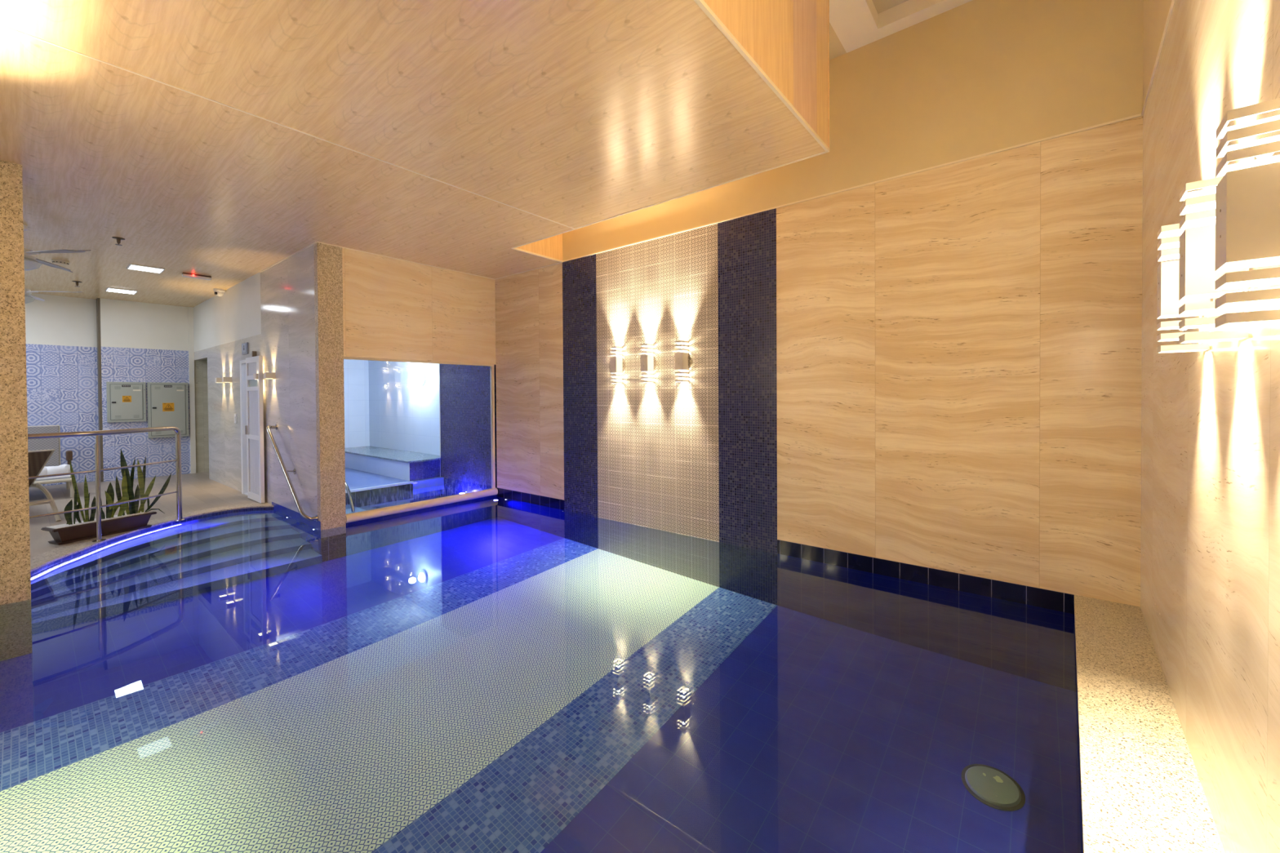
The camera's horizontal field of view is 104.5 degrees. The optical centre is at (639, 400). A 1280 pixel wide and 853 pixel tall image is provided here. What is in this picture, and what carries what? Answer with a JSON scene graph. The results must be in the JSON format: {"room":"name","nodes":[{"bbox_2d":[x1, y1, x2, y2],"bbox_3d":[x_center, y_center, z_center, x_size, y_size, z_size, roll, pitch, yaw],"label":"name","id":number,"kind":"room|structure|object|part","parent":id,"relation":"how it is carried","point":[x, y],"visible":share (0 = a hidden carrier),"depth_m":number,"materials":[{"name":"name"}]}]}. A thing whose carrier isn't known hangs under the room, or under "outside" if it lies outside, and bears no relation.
{"room":"spa","nodes":[
{"label":"spa","id":0,"kind":"room"},
{"bbox_2d":[0,160,31,605],"bbox_3d":[-5.345,0.501,3.247,0.450,4.541,1.682,0,1,39],"label":"wall","id":1,"kind":"structure","parent":0,"point":[15,537],"depth_m":3.70,"materials":[{"name":"stone"}]},
{"bbox_2d":[25,293,195,485],"bbox_3d":[-10.774,-0.116,7.415,0.430,3.336,6.129,0,1,39],"label":"wall","id":2,"kind":"structure","parent":0,"point":[75,346],"depth_m":8.79,"materials":[{"name":"blue and white patterned tile"},{"name":"white paint"}]},
{"bbox_2d":[106,382,146,422],"bbox_3d":[-9.263,0.020,8.944,0.080,0.720,0.490,0,1,39],"label":"electrical panel","id":3,"kind":"object","parent":2,"relation":"attached to","point":[126,401],"visible":1,"depth_m":8.92,"materials":[{"name":"grey metal"}]},
{"bbox_2d":[146,382,188,438],"bbox_3d":[-8.919,0.170,9.375,0.080,1.035,0.560,0,1,39],"label":"electrical panel","id":4,"kind":"object","parent":2,"relation":"attached to","point":[167,402],"visible":0.97,"depth_m":9.35,"materials":[{"name":"grey metal"}]},
{"bbox_3d":[-8.727,-0.205,9.653,0.030,3.236,0.075,0,1,39],"label":"corner post","id":5,"kind":"part","parent":2,"relation":"part of","materials":[{"name":"white paint"}]},
{"bbox_2d":[28,471,258,557],"bbox_3d":[-7.651,1.465,5.905,7.199,0.030,7.629,0,1,39],"label":"floor","id":6,"kind":"structure","parent":0,"point":[199,492],"depth_m":7.21,"materials":[{"name":"beige tile"}]},
{"bbox_2d":[27,448,61,521],"bbox_3d":[-7.985,1.025,6.022,1.898,0.878,0.746,0,1,25],"label":"sun lounger","id":7,"kind":"object","parent":6,"relation":"on","point":[37,460],"visible":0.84,"depth_m":5.99,"materials":[{"name":"brown wicker"}]},
{"bbox_3d":[-7.513,0.837,5.804,0.721,0.497,0.645,0,1,25],"label":"backrest","id":8,"kind":"part","parent":7,"relation":"part of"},
{"bbox_3d":[-8.008,0.852,6.031,1.850,0.532,0.729,0,1,25],"label":"frame","id":9,"kind":"part","parent":7,"relation":"part of","materials":[{"name":"wood"}]},
{"bbox_3d":[-7.263,1.244,6.080,0.633,0.430,0.044,0,1,25],"label":"leg","id":10,"kind":"part","parent":7,"relation":"part of","materials":[{"name":"beige wood"}]},
{"bbox_2d":[27,425,74,497],"bbox_3d":[-9.163,0.920,7.434,1.246,1.044,0.876,0,1,39],"label":"sun lounger","id":11,"kind":"object","parent":6,"relation":"on","point":[43,443],"visible":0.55,"depth_m":7.91,"materials":[{"name":"beige wicker"}]},
{"bbox_3d":[-9.659,0.771,7.778,0.040,0.730,0.705,0,1,39],"label":"backrest","id":12,"kind":"part","parent":11,"relation":"part of","materials":[{"name":"grey fabric"}]},
{"bbox_2d":[35,464,71,480],"bbox_3d":[-8.709,1.057,7.336,0.240,0.212,0.412,0,1,39],"label":"rolled towel","id":13,"kind":"object","parent":11,"relation":"on","point":[63,468],"visible":0.65,"depth_m":7.31,"materials":[{"name":"white fabric"}]},
{"bbox_3d":[-9.305,1.303,8.064,0.044,0.265,0.044,0,1,16],"label":"leg","id":14,"kind":"part","parent":11,"relation":"part of","materials":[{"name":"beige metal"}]},
{"bbox_3d":[-9.069,0.981,7.877,0.100,0.380,0.070,0,1,39],"label":"armrest","id":15,"kind":"part","parent":11,"relation":"part of","materials":[{"name":"brown wood"}]},
{"bbox_3d":[-8.492,1.305,7.414,0.044,0.265,0.044,0,1,16],"label":"leg","id":16,"kind":"part","parent":11,"relation":"part of","materials":[{"name":"beige metal"}]},
{"bbox_2d":[40,510,156,545],"bbox_3d":[-5.791,1.359,5.343,0.240,0.172,0.820,0,1,21],"label":"planter box","id":17,"kind":"object","parent":6,"relation":"on","point":[63,534],"visible":0.91,"depth_m":5.22,"materials":[{"name":"brown plastic"}]},
{"bbox_2d":[63,458,95,524],"bbox_3d":[-5.854,0.947,5.184,0.074,0.691,0.231,0,1,27],"label":"snake plant","id":18,"kind":"object","parent":17,"relation":"on","point":[68,507],"visible":0.91,"depth_m":5.17,"materials":[{"name":"green plant"}]},
{"bbox_2d":[101,475,128,519],"bbox_3d":[-5.753,1.055,5.404,0.082,0.467,0.245,0,1,39],"label":"snake plant","id":19,"kind":"object","parent":17,"relation":"on","point":[109,495],"visible":0.74,"depth_m":5.42,"materials":[{"name":"green plant"}]},
{"bbox_2d":[120,448,171,515],"bbox_3d":[-5.626,0.920,5.658,0.082,0.783,0.416,0,1,39],"label":"snake plant","id":20,"kind":"object","parent":17,"relation":"in","point":[127,481],"visible":0.94,"depth_m":5.61,"materials":[{"name":"green plant"}]},
{"bbox_2d":[27,426,185,542],"bbox_3d":[-5.648,0.876,5.098,0.246,1.140,1.784,0,1,13],"label":"guard rail","id":21,"kind":"object","parent":6,"relation":"on","point":[98,507],"visible":0.93,"depth_m":5.11,"materials":[{"name":"silver metal"}]},
{"bbox_3d":[-5.573,0.889,5.096,0.037,1.115,0.037,0,1,39],"label":"post","id":22,"kind":"part","parent":21,"relation":"part of","materials":[{"name":"silver metal"}]},
{"bbox_2d":[30,506,273,576],"bbox_3d":[-5.414,2.105,5.093,0.925,1.291,3.746,0,1,0],"label":"wall","id":23,"kind":"structure","parent":0,"point":[144,531],"depth_m":5.56,"materials":[{"name":"tile"}]},
{"bbox_2d":[30,502,273,572],"bbox_3d":[-5.414,1.451,5.085,0.929,0.017,3.746,0,1,0],"label":"coping","id":24,"kind":"object","parent":23,"relation":"on","point":[39,561],"visible":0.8,"depth_m":5.11,"materials":[{"name":"stone"}]},
{"bbox_2d":[194,359,208,472],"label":"door","id":25,"kind":"structure","parent":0,"point":[201,389],"depth_m":9.77,"materials":[{"name":"stone"}]},
{"bbox_2d":[193,244,320,530],"bbox_3d":[-6.057,0.452,7.844,6.463,4.541,0.423,0,1,39],"label":"wall","id":26,"kind":"structure","parent":0,"point":[272,310],"depth_m":6.67,"materials":[{"name":"grey stone"}]},
{"bbox_2d":[213,288,225,296],"bbox_3d":[-6.854,-1.761,8.075,0.150,0.112,0.150,0,1,39],"label":"security camera","id":27,"kind":"object","parent":26,"relation":"attached to","point":[220,292],"visible":1,"depth_m":8.03,"materials":[{"name":"white plastic"}]},
{"bbox_2d":[214,377,224,382],"bbox_3d":[-6.984,-0.342,8.238,0.100,0.080,0.105,0,1,39],"label":"wall lamp","id":28,"kind":"object","parent":26,"relation":"attached to","point":[216,380],"visible":0.76,"depth_m":8.19,"materials":[{"name":"metal"}]},
{"bbox_2d":[222,377,231,382],"bbox_3d":[-6.633,-0.341,7.957,0.100,0.080,0.105,0,1,39],"label":"wall lamp","id":29,"kind":"object","parent":26,"relation":"attached to","point":[224,379],"visible":1,"depth_m":7.92,"materials":[{"name":"metal"}]},
{"bbox_2d":[234,413,236,423],"bbox_3d":[-6.406,0.279,7.843,0.120,0.150,0.016,0,1,39],"label":"light switch","id":30,"kind":"object","parent":26,"relation":"attached to","point":[235,415],"visible":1,"depth_m":7.83,"materials":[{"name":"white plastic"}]},
{"bbox_2d":[241,342,248,355],"bbox_3d":[-5.932,-0.784,7.439,0.280,0.170,0.027,0,1,39],"label":"wall sign","id":31,"kind":"object","parent":26,"relation":"attached to","point":[245,350],"visible":1,"depth_m":7.40,"materials":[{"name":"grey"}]},
{"bbox_2d":[239,351,264,503],"bbox_3d":[-5.650,0.354,7.218,1.160,2.135,0.150,0,1,39],"label":"door","id":32,"kind":"structure","parent":26,"relation":"in","point":[251,406],"depth_m":7.08,"materials":[{"name":"white plastic"}]},
{"bbox_3d":[-5.703,0.422,7.181,0.025,0.130,0.025,0,1,39],"label":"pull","id":33,"kind":"part","parent":32,"relation":"part of","materials":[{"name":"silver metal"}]},
{"bbox_3d":[-5.469,-0.252,7.026,0.500,0.100,0.002,0,1,39],"label":"vision pane","id":34,"kind":"part","parent":32,"relation":"part of","materials":[{"name":"green glass"}]},
{"bbox_2d":[253,373,264,379],"bbox_3d":[-5.289,-0.337,6.883,0.100,0.080,0.105,0,1,39],"label":"wall lamp","id":35,"kind":"object","parent":26,"relation":"attached to","point":[255,375],"visible":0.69,"depth_m":6.83,"materials":[{"name":"beige metal"}]},
{"bbox_2d":[263,372,275,378],"bbox_3d":[-4.938,-0.336,6.602,0.100,0.080,0.105,0,1,39],"label":"wall lamp","id":36,"kind":"object","parent":26,"relation":"attached to","point":[266,375],"visible":1,"depth_m":6.56,"materials":[{"name":"metal"}]},
{"bbox_2d":[266,424,318,521],"bbox_3d":[-4.327,0.854,6.112,1.486,1.080,0.145,0,1,39],"label":"wall handrail","id":37,"kind":"object","parent":26,"relation":"attached to","point":[285,471],"visible":1,"depth_m":6.01,"materials":[{"name":"silver metal"}]},
{"bbox_2d":[313,242,346,530],"bbox_3d":[-3.615,0.010,5.783,0.104,3.641,0.260,0,1,39],"label":"wall","id":38,"kind":"structure","parent":0,"point":[328,273],"depth_m":5.74,"materials":[{"name":"stone"}]},
{"bbox_2d":[259,241,562,279],"bbox_3d":[-3.138,-1.815,6.517,4.177,0.014,1.586,0,1,-10],"label":"trim","id":39,"kind":"structure","parent":38,"relation":"attached to","point":[314,242],"depth_m":6.45,"materials":[{"name":"beige wood"}]},
{"bbox_2d":[343,359,369,448],"bbox_3d":[-6.666,0.379,9.760,0.200,2.750,2.451,0,1,39],"label":"wall","id":40,"kind":"structure","parent":0,"point":[356,372],"depth_m":10.45,"materials":[{"name":"white tile"}]},
{"bbox_2d":[345,467,444,501],"bbox_3d":[-5.015,2.008,8.467,4.000,1.400,2.451,0,1,39],"label":"floor","id":41,"kind":"structure","parent":0,"point":[361,484],"depth_m":7.99,"materials":[{"name":"tile"}]},
{"bbox_2d":[345,481,355,511],"bbox_3d":[-4.203,1.206,6.837,0.905,0.580,0.088,0,1,27],"label":"rail","id":42,"kind":"object","parent":41,"relation":"on","point":[347,488],"visible":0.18,"depth_m":6.63,"materials":[{"name":"silver metal"}]},
{"bbox_2d":[344,446,440,480],"bbox_3d":[-4.796,1.663,9.375,3.197,1.366,0.740,0,1,39],"label":"bench","id":43,"kind":"object","parent":41,"relation":"on","point":[396,464],"visible":0.58,"depth_m":8.67,"materials":[{"name":"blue tile"}]},
{"bbox_2d":[345,485,473,514],"bbox_3d":[-3.547,1.464,7.169,1.513,0.001,2.271,0,1,39],"label":"water","id":44,"kind":"object","parent":41,"relation":"in","point":[402,498],"visible":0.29,"depth_m":7.43,"materials":[{"name":"blue liquid"}]},
{"bbox_2d":[368,360,439,455],"bbox_3d":[-4.613,0.365,9.764,3.400,2.750,0.120,0,1,39],"label":"tiled wall","id":45,"kind":"structure","parent":0,"point":[404,413],"depth_m":9.67,"materials":[{"name":"white tile"}]},
{"bbox_2d":[0,0,829,306],"bbox_3d":[-5.497,-2.372,4.676,12.082,1.185,8.500,0,1,39],"label":"ceiling","id":46,"kind":"structure","parent":0,"point":[223,140],"depth_m":3.22,"materials":[{"name":"brown wood"}]},
{"bbox_2d":[24,288,84,303],"bbox_3d":[-8.653,-1.562,6.769,1.344,0.456,1.337,0,1,39],"label":"ceiling fan","id":47,"kind":"object","parent":46,"relation":"hanging from","point":[28,298],"visible":0.39,"depth_m":6.82,"materials":[{"name":"white plastic"}]},
{"bbox_3d":[-8.523,-1.505,6.790,0.240,0.110,0.240,0,1,39],"label":"motor","id":48,"kind":"part","parent":47,"relation":"part of","materials":[{"name":"white plastic"}]},
{"bbox_3d":[-8.522,-1.392,6.791,0.300,0.115,0.300,0,1,39],"label":"lamp shade","id":49,"kind":"part","parent":47,"relation":"part of","materials":[{"name":"white glass"}]},
{"bbox_3d":[-8.798,-1.507,7.171,0.160,0.032,0.620,-1,1,-36],"label":"blade","id":50,"kind":"part","parent":47,"relation":"part of","materials":[{"name":"grey"}]},
{"bbox_3d":[-8.055,-1.507,6.837,0.620,0.032,0.160,0,1,-6],"label":"blade","id":51,"kind":"part","parent":47,"relation":"part of","materials":[{"name":"grey"}]},
{"bbox_2d":[23,224,90,272],"bbox_3d":[-6.415,-1.554,4.906,1.387,0.456,1.234,0,1,39],"label":"ceiling fan","id":52,"kind":"object","parent":46,"relation":"hanging from","point":[31,262],"visible":0.45,"depth_m":5.03,"materials":[{"name":"white plastic"}]},
{"bbox_3d":[-6.298,-1.499,5.024,0.240,0.110,0.240,0,1,39],"label":"motor","id":53,"kind":"part","parent":52,"relation":"part of","materials":[{"name":"white plastic"}]},
{"bbox_3d":[-6.298,-1.386,5.025,0.300,0.115,0.300,0,1,39],"label":"lamp shade","id":54,"kind":"part","parent":52,"relation":"part of","materials":[{"name":"white glass"}]},
{"bbox_3d":[-6.490,-1.501,5.453,0.160,0.032,0.620,-1,1,-24],"label":"blade","id":55,"kind":"part","parent":52,"relation":"part of","materials":[{"name":"grey"}]},
{"bbox_3d":[-5.831,-1.500,4.975,0.620,0.032,0.160,0,1,6],"label":"blade","id":56,"kind":"part","parent":52,"relation":"part of","materials":[{"name":"grey metal"}]},
{"bbox_2d":[51,258,69,265],"bbox_3d":[-7.411,-1.769,6.338,0.150,0.048,0.150,0,1,39],"label":"smoke detector","id":57,"kind":"object","parent":46,"relation":"attached to","point":[62,262],"visible":1,"depth_m":6.30,"materials":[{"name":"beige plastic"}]},
{"bbox_2d":[71,280,81,287],"bbox_3d":[-8.487,-1.762,7.474,0.100,0.075,0.100,0,1,39],"label":"sprinkler head","id":58,"kind":"object","parent":46,"relation":"attached to","point":[76,282],"visible":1,"depth_m":7.46},
{"bbox_2d":[111,236,124,245],"bbox_3d":[-5.744,-1.756,5.460,0.100,0.075,0.100,0,1,39],"label":"sprinkler head","id":59,"kind":"object","parent":46,"relation":"attached to","point":[118,239],"visible":1,"depth_m":5.45},
{"bbox_2d":[105,287,137,293],"bbox_3d":[-8.488,-1.800,8.114,0.340,0.014,0.340,0,1,39],"label":"recessed light","id":60,"kind":"object","parent":46,"relation":"in","point":[108,289],"visible":1,"depth_m":8.08,"materials":[{"name":"white plastic"}]},
{"bbox_2d":[126,263,165,273],"bbox_3d":[-6.712,-1.795,6.732,0.340,0.014,0.340,0,1,39],"label":"recessed light","id":61,"kind":"object","parent":46,"relation":"in","point":[135,267],"visible":1,"depth_m":6.71,"materials":[{"name":"white plastic"}]},
{"bbox_2d":[182,272,211,280],"bbox_3d":[-6.344,-1.784,7.098,0.098,0.050,0.310,0,1,39],"label":"emergency light","id":62,"kind":"object","parent":46,"relation":"attached to","point":[184,274],"visible":1,"depth_m":7.08,"materials":[{"name":"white plastic"}]},
{"bbox_3d":[1.075,-2.402,3.249,0.022,1.177,0.420,0,1,39],"label":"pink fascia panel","id":63,"kind":"part","parent":46,"relation":"part of","materials":[{"name":"brown wood"}]},
{"bbox_2d":[342,247,497,525],"bbox_3d":[-2.873,0.444,6.716,0.100,4.541,2.111,0,1,39],"label":"wall","id":64,"kind":"structure","parent":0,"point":[393,308],"depth_m":6.53,"materials":[{"name":"wood"}]},
{"bbox_2d":[343,356,497,523],"bbox_3d":[-2.850,0.452,6.691,0.106,1.973,2.101,0,1,39],"label":"window","id":65,"kind":"structure","parent":64,"relation":"attached to","point":[354,517],"depth_m":6.79,"materials":[{"name":"beige"}]},
{"bbox_3d":[-2.876,-0.523,6.693,0.040,0.025,2.099,0,1,39],"label":"head rail","id":66,"kind":"part","parent":65,"relation":"part of","materials":[{"name":"beige"}]},
{"bbox_3d":[-2.843,1.387,6.701,0.103,0.103,2.101,0,1,39],"label":"sill rail","id":67,"kind":"part","parent":65,"relation":"part of","materials":[{"name":"beige"}]},
{"bbox_2d":[0,496,1082,852],"bbox_3d":[-1.894,1.489,4.132,8.524,0.001,4.950,0,1,39],"label":"pool water","id":68,"kind":"object","parent":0,"point":[496,674],"visible":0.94,"depth_m":2.48,"materials":[{"name":"blue liquid"}]},
{"bbox_2d":[440,0,1143,634],"bbox_3d":[0.045,-0.153,5.798,8.828,5.720,0.124,0,1,39],"label":"wall","id":69,"kind":"structure","parent":0,"point":[932,376],"depth_m":4.08,"materials":[{"name":"beige wood"}]},
{"bbox_2d":[439,364,440,458],"bbox_3d":[-3.433,-0.008,8.511,0.016,1.990,0.018,0,1,39],"label":"trim","id":70,"kind":"structure","parent":69,"relation":"attached to","point":[439,364],"depth_m":8.51,"materials":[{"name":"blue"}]},
{"bbox_3d":[-0.734,0.434,6.432,0.615,4.541,0.122,0,1,39],"label":"mosaic panel","id":71,"kind":"part","parent":69,"relation":"part of","materials":[{"name":"blue tile"}]},
{"bbox_2d":[609,346,622,383],"bbox_3d":[-0.282,-0.425,5.899,0.100,0.435,0.118,0,1,39],"label":"wall sconce","id":72,"kind":"object","parent":69,"relation":"attached to","point":[615,362],"visible":1,"depth_m":5.86,"materials":[{"name":"beige paint"}]},
{"bbox_2d":[640,343,653,382],"bbox_3d":[0.081,-0.424,5.609,0.100,0.435,0.118,0,1,39],"label":"wall sconce","id":73,"kind":"object","parent":69,"relation":"attached to","point":[646,361],"visible":1,"depth_m":5.57,"materials":[{"name":"beige"}]},
{"bbox_3d":[0.178,0.436,5.702,1.721,4.541,0.124,0,1,39],"label":"patterned panel","id":74,"kind":"part","parent":69,"relation":"part of","materials":[{"name":"tile"}]},
{"bbox_2d":[674,340,688,382],"bbox_3d":[0.447,-0.423,5.317,0.100,0.435,0.118,0,1,39],"label":"wall sconce","id":75,"kind":"object","parent":69,"relation":"attached to","point":[681,358],"visible":1,"depth_m":5.28,"materials":[{"name":"beige"}]},
{"bbox_3d":[1.097,0.439,4.968,0.630,4.541,0.122,0,1,39],"label":"mosaic panel","id":76,"kind":"part","parent":69,"relation":"part of","materials":[{"name":"blue tile"}]},
{"bbox_2d":[562,113,1142,262],"bbox_3d":[1.082,-1.833,4.860,5.444,0.014,0.010,0,1,39],"label":"trim","id":77,"kind":"structure","parent":69,"relation":"attached to","point":[1140,114],"depth_m":4.00,"materials":[{"name":"beige wood"}]},
{"bbox_2d":[829,0,972,60],"bbox_3d":[-0.394,-3.127,2.855,5.796,0.300,5.190,0,1,39],"label":"ceiling","id":78,"kind":"structure","parent":0,"point":[857,24],"depth_m":3.92,"materials":[{"name":"beige paint"}]},
{"bbox_3d":[1.085,-3.180,1.509,1.805,0.180,4.935,0,1,39],"label":"recessed panel","id":79,"kind":"part","parent":78,"relation":"part of","materials":[{"name":"paint"}]},
{"bbox_2d":[1075,646,1083,852],"bbox_3d":[1.497,2.093,1.431,0.318,1.310,4.965,0,1,41],"label":"wall","id":80,"kind":"structure","parent":0,"point":[1075,646],"depth_m":2.15,"materials":[{"name":"tile"}]},
{"bbox_2d":[1074,595,1224,852],"bbox_3d":[1.491,1.401,1.425,0.322,0.075,4.965,0,1,41],"label":"trim ledge","id":81,"kind":"object","parent":80,"relation":"on","point":[1142,791],"visible":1,"depth_m":1.93,"materials":[{"name":"stone"}]},
{"bbox_2d":[1140,0,1279,852],"bbox_3d":[1.552,-0.634,1.149,0.120,4.670,5.258,0,1,41],"label":"wall","id":82,"kind":"structure","parent":0,"point":[1210,512],"depth_m":1.61,"materials":[{"name":"wood"}]},
{"bbox_2d":[1141,0,1174,115],"bbox_3d":[1.542,-1.792,1.138,0.128,0.011,5.258,0,1,41],"label":"trim","id":83,"kind":"structure","parent":82,"relation":"attached to","point":[1172,1],"depth_m":2.57,"materials":[{"name":"beige wood"}]},
{"bbox_2d":[1156,223,1210,353],"bbox_3d":[1.890,-0.390,1.725,0.118,0.435,0.100,0,1,41],"label":"wall sconce","id":84,"kind":"object","parent":82,"relation":"attached to","point":[1168,304],"visible":0.48,"depth_m":1.72,"materials":[{"name":"beige metal"}]},
{"bbox_2d":[1178,176,1248,343],"bbox_3d":[1.586,-0.384,1.372,0.118,0.435,0.100,0,1,41],"label":"wall sconce","id":85,"kind":"object","parent":82,"relation":"attached to","point":[1197,275],"visible":0.62,"depth_m":1.36,"materials":[{"name":"beige metal"}]},
{"bbox_3d":[1.588,-0.252,1.373,0.026,0.026,0.025,0,1,41],"label":"bulb","id":86,"kind":"part","parent":85,"relation":"part of","materials":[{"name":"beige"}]},
{"bbox_2d":[1214,97,1279,328],"bbox_3d":[1.283,-0.378,1.020,0.118,0.435,0.100,0,1,41],"label":"wall sconce","id":87,"kind":"object","parent":82,"relation":"attached to","point":[1247,196],"visible":1,"depth_m":1.01,"materials":[{"name":"beige metal"}]},
{"bbox_3d":[1.284,-0.246,1.020,0.026,0.026,0.025,0,1,41],"label":"bulb","id":88,"kind":"part","parent":87,"relation":"part of","materials":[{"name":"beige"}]},
{"bbox_3d":[1.283,-0.511,1.017,0.026,0.026,0.025,0,1,41],"label":"bulb","id":89,"kind":"part","parent":87,"relation":"part of","materials":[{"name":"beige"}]}
]}

